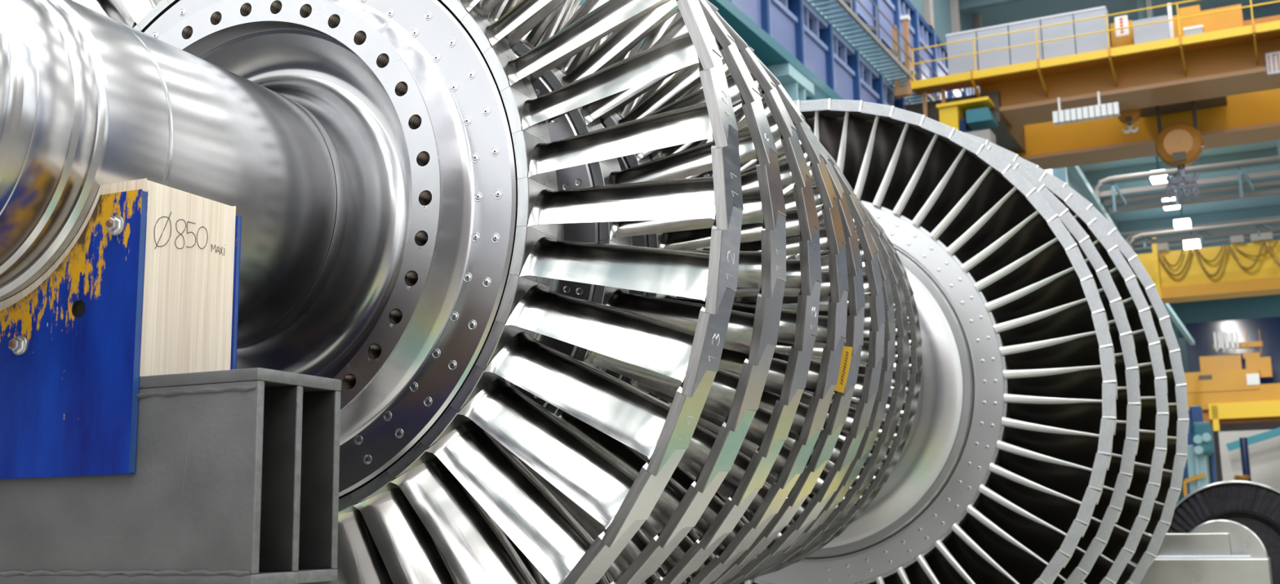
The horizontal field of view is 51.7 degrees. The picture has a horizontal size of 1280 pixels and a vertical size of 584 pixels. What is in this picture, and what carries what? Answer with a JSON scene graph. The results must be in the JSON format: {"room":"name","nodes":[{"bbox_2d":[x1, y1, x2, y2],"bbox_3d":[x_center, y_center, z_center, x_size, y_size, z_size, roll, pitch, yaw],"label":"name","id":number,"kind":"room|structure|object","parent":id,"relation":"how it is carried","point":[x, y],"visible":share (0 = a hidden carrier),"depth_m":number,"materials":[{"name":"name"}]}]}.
{"room":"turbine factory hall","nodes":[
{"label":"turbine factory hall","id":0,"kind":"room"},
{"bbox_2d":[578,0,1213,533],"bbox_3d":[23.896,7.191,71.300,0.104,13.000,207.000,-6,-11,26],"label":"wall","id":1,"kind":"structure","parent":0,"point":[582,2],"depth_m":121.82,"materials":[{"name":"teal metal"}]},
{"bbox_2d":[71,0,152,22],"bbox_3d":[-13.753,-4.878,-2.247,0.050,3.200,40.001,-6,-11,26],"label":"window","id":2,"kind":"structure","parent":1,"relation":"in","point":[139,9],"depth_m":14.16,"materials":[{"name":"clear glass"}]},
{"bbox_2d":[707,0,909,109],"bbox_3d":[7.787,-5.061,41.295,1.200,2.350,60.508,-6,-11,26],"label":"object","id":3,"kind":"structure","parent":1,"relation":"attached to","point":[792,32],"depth_m":33.80,"materials":[{"name":"teal metal"}]},
{"bbox_2d":[908,0,1189,372],"bbox_3d":[23.866,-3.468,73.050,0.485,9.400,207.000,-6,-11,26],"label":"trim","id":4,"kind":"structure","parent":0,"point":[944,17],"depth_m":49.99,"materials":[{"name":"blue metal"}]},
{"bbox_2d":[804,0,980,102],"bbox_3d":[7.985,-8.099,41.799,0.375,3.700,60.724,-6,-11,26],"label":"railing","id":5,"kind":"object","parent":4,"relation":"attached to","point":[921,34],"depth_m":43.79,"materials":[{"name":"teal metal"}]},
{"bbox_2d":[805,0,955,104],"bbox_3d":[8.816,-6.706,42.091,0.738,1.124,58.051,-6,-11,26],"label":"walkway","id":6,"kind":"object","parent":5,"relation":"attached to","point":[855,20],"visible":0.26,"depth_m":37.37,"materials":[{"name":"teal paint"}]},
{"bbox_2d":[1052,167,1067,184],"bbox_3d":[18.628,-5.463,61.016,2.088,3.574,0.300,-6,-11,26],"label":"trim","id":7,"kind":"structure","parent":5,"relation":"attached to","point":[1060,173],"depth_m":60.51,"materials":[{"name":"blue metal"}]},
{"bbox_2d":[1044,168,1052,174],"bbox_3d":[18.573,-5.731,60.747,0.725,0.808,0.100,-6,-11,26],"label":"window","id":8,"kind":"structure","parent":7,"relation":"attached to","point":[1050,171],"depth_m":60.54,"materials":[{"name":"white glass"}]},
{"bbox_2d":[970,0,1279,240],"bbox_3d":[36.064,-9.494,67.792,27.700,0.250,207.000,-6,-11,26],"label":"ceiling","id":9,"kind":"structure","parent":0,"point":[1029,9],"depth_m":75.19,"materials":[{"name":"metal"}]},
{"bbox_2d":[958,0,1027,13],"bbox_3d":[24.583,-12.574,45.224,27.300,0.880,0.360,-6,-11,26],"label":"trim","id":10,"kind":"structure","parent":9,"relation":"attached to","point":[965,6],"depth_m":50.73,"materials":[{"name":"blue metal"}]},
{"bbox_2d":[1137,0,1153,19],"bbox_3d":[19.957,-11.012,52.102,0.508,1.498,0.600,-6,-11,26],"label":"trim","id":11,"kind":"structure","parent":9,"relation":"attached to","point":[1141,4],"depth_m":51.94,"materials":[{"name":"teal paint"}]},
{"bbox_2d":[1149,155,1167,183],"bbox_3d":[29.400,-7.129,74.930,0.850,1.748,1.240,-6,-11,26],"label":"lamp","id":12,"kind":"object","parent":9,"relation":"attached to","point":[1160,179],"visible":0.48,"depth_m":74.48,"materials":[{"name":"white"}]},
{"bbox_2d":[1150,169,1167,183],"bbox_3d":[29.412,-6.512,74.823,0.810,0.494,1.200,-6,-11,26],"label":"diffuser","id":13,"kind":"object","parent":12,"relation":"attached to","point":[1160,179],"depth_m":74.46,"materials":[{"name":"white plastic"}]},
{"bbox_2d":[1162,191,1179,209],"bbox_3d":[32.720,-6.061,81.425,0.931,1.771,1.240,-6,-11,26],"label":"lamp","id":14,"kind":"object","parent":9,"relation":"attached to","point":[1171,207],"visible":0.27,"depth_m":81.10,"materials":[{"name":"white"}]},
{"bbox_2d":[1162,197,1179,209],"bbox_3d":[32.731,-5.455,81.321,0.886,0.541,1.200,-6,-11,26],"label":"diffuser","id":15,"kind":"object","parent":14,"relation":"attached to","point":[1171,207],"depth_m":81.10,"materials":[{"name":"white plastic"}]},
{"bbox_2d":[1084,147,1279,186],"bbox_3d":[39.004,-7.986,73.420,27.300,0.880,0.360,-6,-11,26],"label":"trim","id":16,"kind":"structure","parent":9,"relation":"attached to","point":[1092,177],"depth_m":76.58,"materials":[{"name":"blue metal"}]},
{"bbox_2d":[1173,204,1191,229],"bbox_3d":[36.023,-5.022,87.744,1.009,1.794,1.240,-6,-11,26],"label":"lamp","id":17,"kind":"object","parent":9,"relation":"attached to","point":[1185,221],"visible":0.6,"depth_m":87.18,"materials":[{"name":"white plastic"}]},
{"bbox_2d":[1173,218,1191,229],"bbox_3d":[36.034,-4.427,87.642,0.961,0.586,1.200,-6,-11,26],"label":"diffuser","id":18,"kind":"object","parent":17,"relation":"attached to","point":[1177,222],"depth_m":87.16,"materials":[{"name":"white plastic"}]},
{"bbox_2d":[1103,178,1279,213],"bbox_3d":[42.609,-6.838,80.469,27.300,0.880,0.361,-6,-11,26],"label":"trim","id":19,"kind":"structure","parent":9,"relation":"attached to","point":[1106,206],"depth_m":83.74,"materials":[{"name":"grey metal"}]},
{"bbox_2d":[1182,232,1200,249],"bbox_3d":[39.439,-3.926,94.407,1.091,1.817,1.240,-6,-11,26],"label":"lamp","id":20,"kind":"object","parent":9,"relation":"attached to","point":[1197,245],"visible":0.38,"depth_m":93.78,"materials":[{"name":"white plastic"}]},
{"bbox_2d":[1182,239,1200,249],"bbox_3d":[39.449,-3.343,94.306,1.039,0.634,1.200,-6,-11,26],"label":"diffuser","id":21,"kind":"object","parent":20,"relation":"attached to","point":[1190,246],"depth_m":93.78,"materials":[{"name":"white plastic"}]},
{"bbox_2d":[1109,3,1279,43],"bbox_3d":[28.188,-11.427,52.273,27.300,0.880,0.363,-6,-11,26],"label":"trim","id":22,"kind":"structure","parent":9,"relation":"attached to","point":[1273,10],"depth_m":53.57,"materials":[{"name":"blue metal"}]},
{"bbox_2d":[1119,204,1279,235],"bbox_3d":[46.214,-5.691,87.517,27.300,0.880,0.363,-6,-11,26],"label":"trim","id":23,"kind":"structure","parent":9,"relation":"attached to","point":[1273,211],"depth_m":90.85,"materials":[{"name":"blue metal"}]},
{"bbox_2d":[1133,231,1279,253],"bbox_3d":[49.819,-4.544,94.566,27.300,0.880,0.361,-6,-11,26],"label":"trim","id":24,"kind":"structure","parent":9,"relation":"attached to","point":[1274,237],"depth_m":98.11,"materials":[{"name":"blue metal"}]},
{"bbox_2d":[1066,165,1195,345],"bbox_3d":[29.345,-0.726,76.034,0.703,1.793,54.020,-6,-11,26],"label":"trim","id":25,"kind":"structure","parent":0,"point":[1075,171],"depth_m":57.44,"materials":[{"name":"teal paint"}]},
{"bbox_2d":[1120,215,1279,303],"bbox_3d":[30.104,-1.632,68.482,14.000,3.722,2.100,-6,-11,26],"label":"crane","id":26,"kind":"object","parent":25,"relation":"on","point":[1235,270],"visible":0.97,"depth_m":67.91,"materials":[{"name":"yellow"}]},
{"bbox_2d":[1168,293,1279,346],"bbox_3d":[56.841,9.440,108.844,30.355,20.109,3.500,-6,-11,26],"label":"trim","id":27,"kind":"structure","parent":0,"point":[1268,305],"depth_m":114.48,"materials":[{"name":"teal metal"}]},
{"bbox_2d":[1212,421,1279,481],"bbox_3d":[83.039,16.190,157.165,27.900,22.250,0.200,-6,-11,26],"label":"frame","id":28,"kind":"structure","parent":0,"point":[1273,424],"depth_m":162.08,"materials":[{"name":"grey metal"}]},
{"bbox_2d":[1218,429,1279,489],"bbox_3d":[49.322,11.987,84.413,22.076,7.076,0.400,-6,-11,26],"label":"wall partition","id":29,"kind":"structure","parent":0,"point":[1264,455],"depth_m":88.44,"materials":[{"name":"white paint"}]},
{"bbox_2d":[1226,426,1279,450],"bbox_3d":[41.121,9.672,87.622,4.138,1.621,0.250,-6,-11,26],"label":"trim","id":30,"kind":"structure","parent":29,"relation":"attached to","point":[1273,433],"depth_m":87.54,"materials":[{"name":"teal metal"}]},
{"bbox_3d":[36.466,12.430,64.018,27.700,0.250,207.000,-6,-11,26],"label":"floor","id":31,"kind":"structure","parent":0,"visible":0},
{"bbox_2d":[299,580,336,583],"bbox_3d":[-0.957,1.563,2.918,0.560,1.796,0.560,-5,-11,22],"label":"trestle","id":32,"kind":"object","parent":31,"relation":"on","point":[330,581],"visible":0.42,"depth_m":3.10,"materials":[{"name":"grey metal"}]},
{"bbox_2d":[768,62,814,101],"bbox_3d":[3.588,0.910,31.466,1.080,12.600,1.800,-6,-11,26],"label":"steel column","id":33,"kind":"structure","parent":31,"relation":"on","point":[797,86],"depth_m":31.98,"materials":[{"name":"teal metal"}]},
{"bbox_2d":[1182,404,1217,497],"bbox_3d":[17.665,6.164,41.559,0.977,5.161,1.720,-6,-11,26],"label":"column","id":34,"kind":"structure","parent":31,"relation":"on","point":[1197,460],"depth_m":41.29,"materials":[{"name":"teal metal"}]},
{"bbox_2d":[1129,519,1272,583],"bbox_3d":[6.317,3.482,14.864,1.487,1.802,0.640,-6,-11,26],"label":"machine housing","id":35,"kind":"object","parent":31,"relation":"on","point":[1217,551],"depth_m":14.81,"materials":[{"name":"grey metal"}]},
{"bbox_2d":[1166,480,1279,583],"bbox_3d":[7.537,3.501,16.484,2.016,2.270,0.600,-6,-11,26],"label":"turbine rotor","id":36,"kind":"object","parent":31,"relation":"on","point":[1255,505],"visible":0.47,"depth_m":16.41,"materials":[{"name":"metal"}]},
{"bbox_2d":[1183,328,1279,493],"bbox_3d":[51.762,10.652,103.470,19.258,16.081,2.200,-6,-11,26],"label":"crane","id":37,"kind":"object","parent":31,"relation":"on","point":[1226,393],"visible":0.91,"depth_m":105.49,"materials":[{"name":"orange metal"}]},
{"bbox_2d":[1234,437,1251,480],"bbox_3d":[26.048,8.763,56.892,0.672,4.937,0.664,-6,-11,26],"label":"steel post","id":38,"kind":"object","parent":31,"relation":"on","point":[1246,475],"visible":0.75,"depth_m":56.95,"materials":[{"name":"blue metal"}]},
{"bbox_3d":[-2.196,1.674,3.430,0.560,1.796,0.560,-5,-11,22],"label":"trestle","id":39,"kind":"object","parent":31,"relation":"on","visible":0},
{"bbox_2d":[0,367,341,583],"bbox_3d":[-1.600,0.498,3.361,1.778,0.477,0.315,-5,-11,22],"label":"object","id":40,"kind":"structure","parent":39,"relation":"on","point":[235,480],"depth_m":3.01,"materials":[{"name":"grey metal"}]},
{"bbox_2d":[0,177,241,479],"bbox_3d":[-1.610,0.139,3.413,1.098,0.697,0.382,-5,-11,22],"label":"cradle","id":41,"kind":"object","parent":40,"relation":"on","point":[148,284],"visible":1,"depth_m":3.14,"materials":[{"name":"blue paint"}]},
{"bbox_2d":[12,335,27,355],"bbox_3d":[-1.497,0.129,3.185,0.048,0.048,0.006,-5,-11,22],"label":"nut","id":42,"kind":"object","parent":41,"relation":"in","point":[20,348],"depth_m":3.18,"materials":[{"name":"metal"}]},
{"bbox_2d":[108,215,124,235],"bbox_3d":[-1.239,-0.157,3.121,0.048,0.048,0.006,-5,-11,22],"label":"nut","id":43,"kind":"object","parent":41,"relation":"in","point":[118,228],"depth_m":3.11,"materials":[{"name":"metal"}]},
{"bbox_2d":[0,0,1189,583],"bbox_3d":[-0.044,0.502,8.660,5.460,5.478,13.865,-7,-11,29],"label":"turbine rotor","id":44,"kind":"object","parent":41,"relation":"on","point":[588,304],"visible":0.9,"depth_m":4.28,"materials":[{"name":"metal"}]},
{"bbox_2d":[840,351,848,384],"bbox_3d":[0.870,0.323,5.615,0.042,0.141,0.003,-5,-11,22],"label":"print","id":45,"kind":"object","parent":44,"relation":"attached to","point":[845,356],"depth_m":5.62,"materials":[{"name":"black"}]},
{"bbox_3d":[43.215,6.798,76.237,1.000,14.750,161.000,-6,-11,26],"label":"trim","id":46,"kind":"structure","parent":31,"relation":"on","visible":0},
{"bbox_2d":[891,0,1279,169],"bbox_3d":[15.605,-6.318,40.207,14.052,4.528,7.140,-6,-11,26],"label":"crane","id":47,"kind":"object","parent":46,"relation":"on","point":[1055,89],"visible":0.92,"depth_m":39.11,"materials":[{"name":"orange"}]},
{"bbox_2d":[965,106,999,130],"bbox_3d":[10.248,-5.180,39.493,0.764,0.395,0.900,-6,-11,26],"label":"hood","id":48,"kind":"object","parent":47,"relation":"attached to","point":[981,118],"depth_m":39.22,"materials":[{"name":"teal metal"}]},
{"bbox_2d":[1117,108,1141,133],"bbox_3d":[14.886,-5.290,40.146,0.673,0.957,0.377,-6,-11,26],"label":"hook block","id":49,"kind":"object","parent":47,"relation":"hanging from","point":[1128,117],"visible":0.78,"depth_m":40.01,"materials":[{"name":"orange paint"}]},
{"bbox_2d":[1155,100,1203,185],"bbox_3d":[16.203,-4.510,39.686,1.323,2.653,0.741,-6,-11,26],"label":"hook block","id":50,"kind":"object","parent":47,"relation":"hanging from","point":[1179,145],"visible":0.98,"depth_m":39.43,"materials":[{"name":"orange paint"}]},
{"bbox_2d":[1165,178,1199,202],"bbox_3d":[16.212,-3.054,39.444,0.918,0.675,0.206,-6,-11,26],"label":"chain","id":51,"kind":"object","parent":50,"relation":"hanging from","point":[1194,186],"visible":1,"depth_m":39.41,"materials":[{"name":"grey metal"}]},
{"bbox_2d":[1185,316,1279,383],"bbox_3d":[54.343,5.971,110.743,15.308,7.901,0.400,-6,-11,26],"label":"wall","id":52,"kind":"structure","parent":46,"relation":"attached to","point":[1202,333],"depth_m":112.46,"materials":[{"name":"blue glass"}]},
{"bbox_3d":[48.713,0.057,59.768,0.200,22.250,207.000,-6,-11,26],"label":"wall","id":53,"kind":"structure","parent":0,"visible":0},
{"bbox_2d":[1093,139,1279,213],"bbox_3d":[31.738,-7.943,55.014,24.766,6.783,1.270,-6,-11,26],"label":"railing","id":54,"kind":"object","parent":53,"relation":"attached to","point":[1239,177],"visible":0.85,"depth_m":58.12,"materials":[{"name":"grey metal"}]},
{"bbox_2d":[1128,160,1279,249],"bbox_3d":[35.514,-6.613,61.493,24.746,7.343,0.471,-6,-11,26],"label":"rack","id":55,"kind":"object","parent":53,"relation":"attached to","point":[1204,228],"visible":0.87,"depth_m":64.80,"materials":[{"name":"grey"}]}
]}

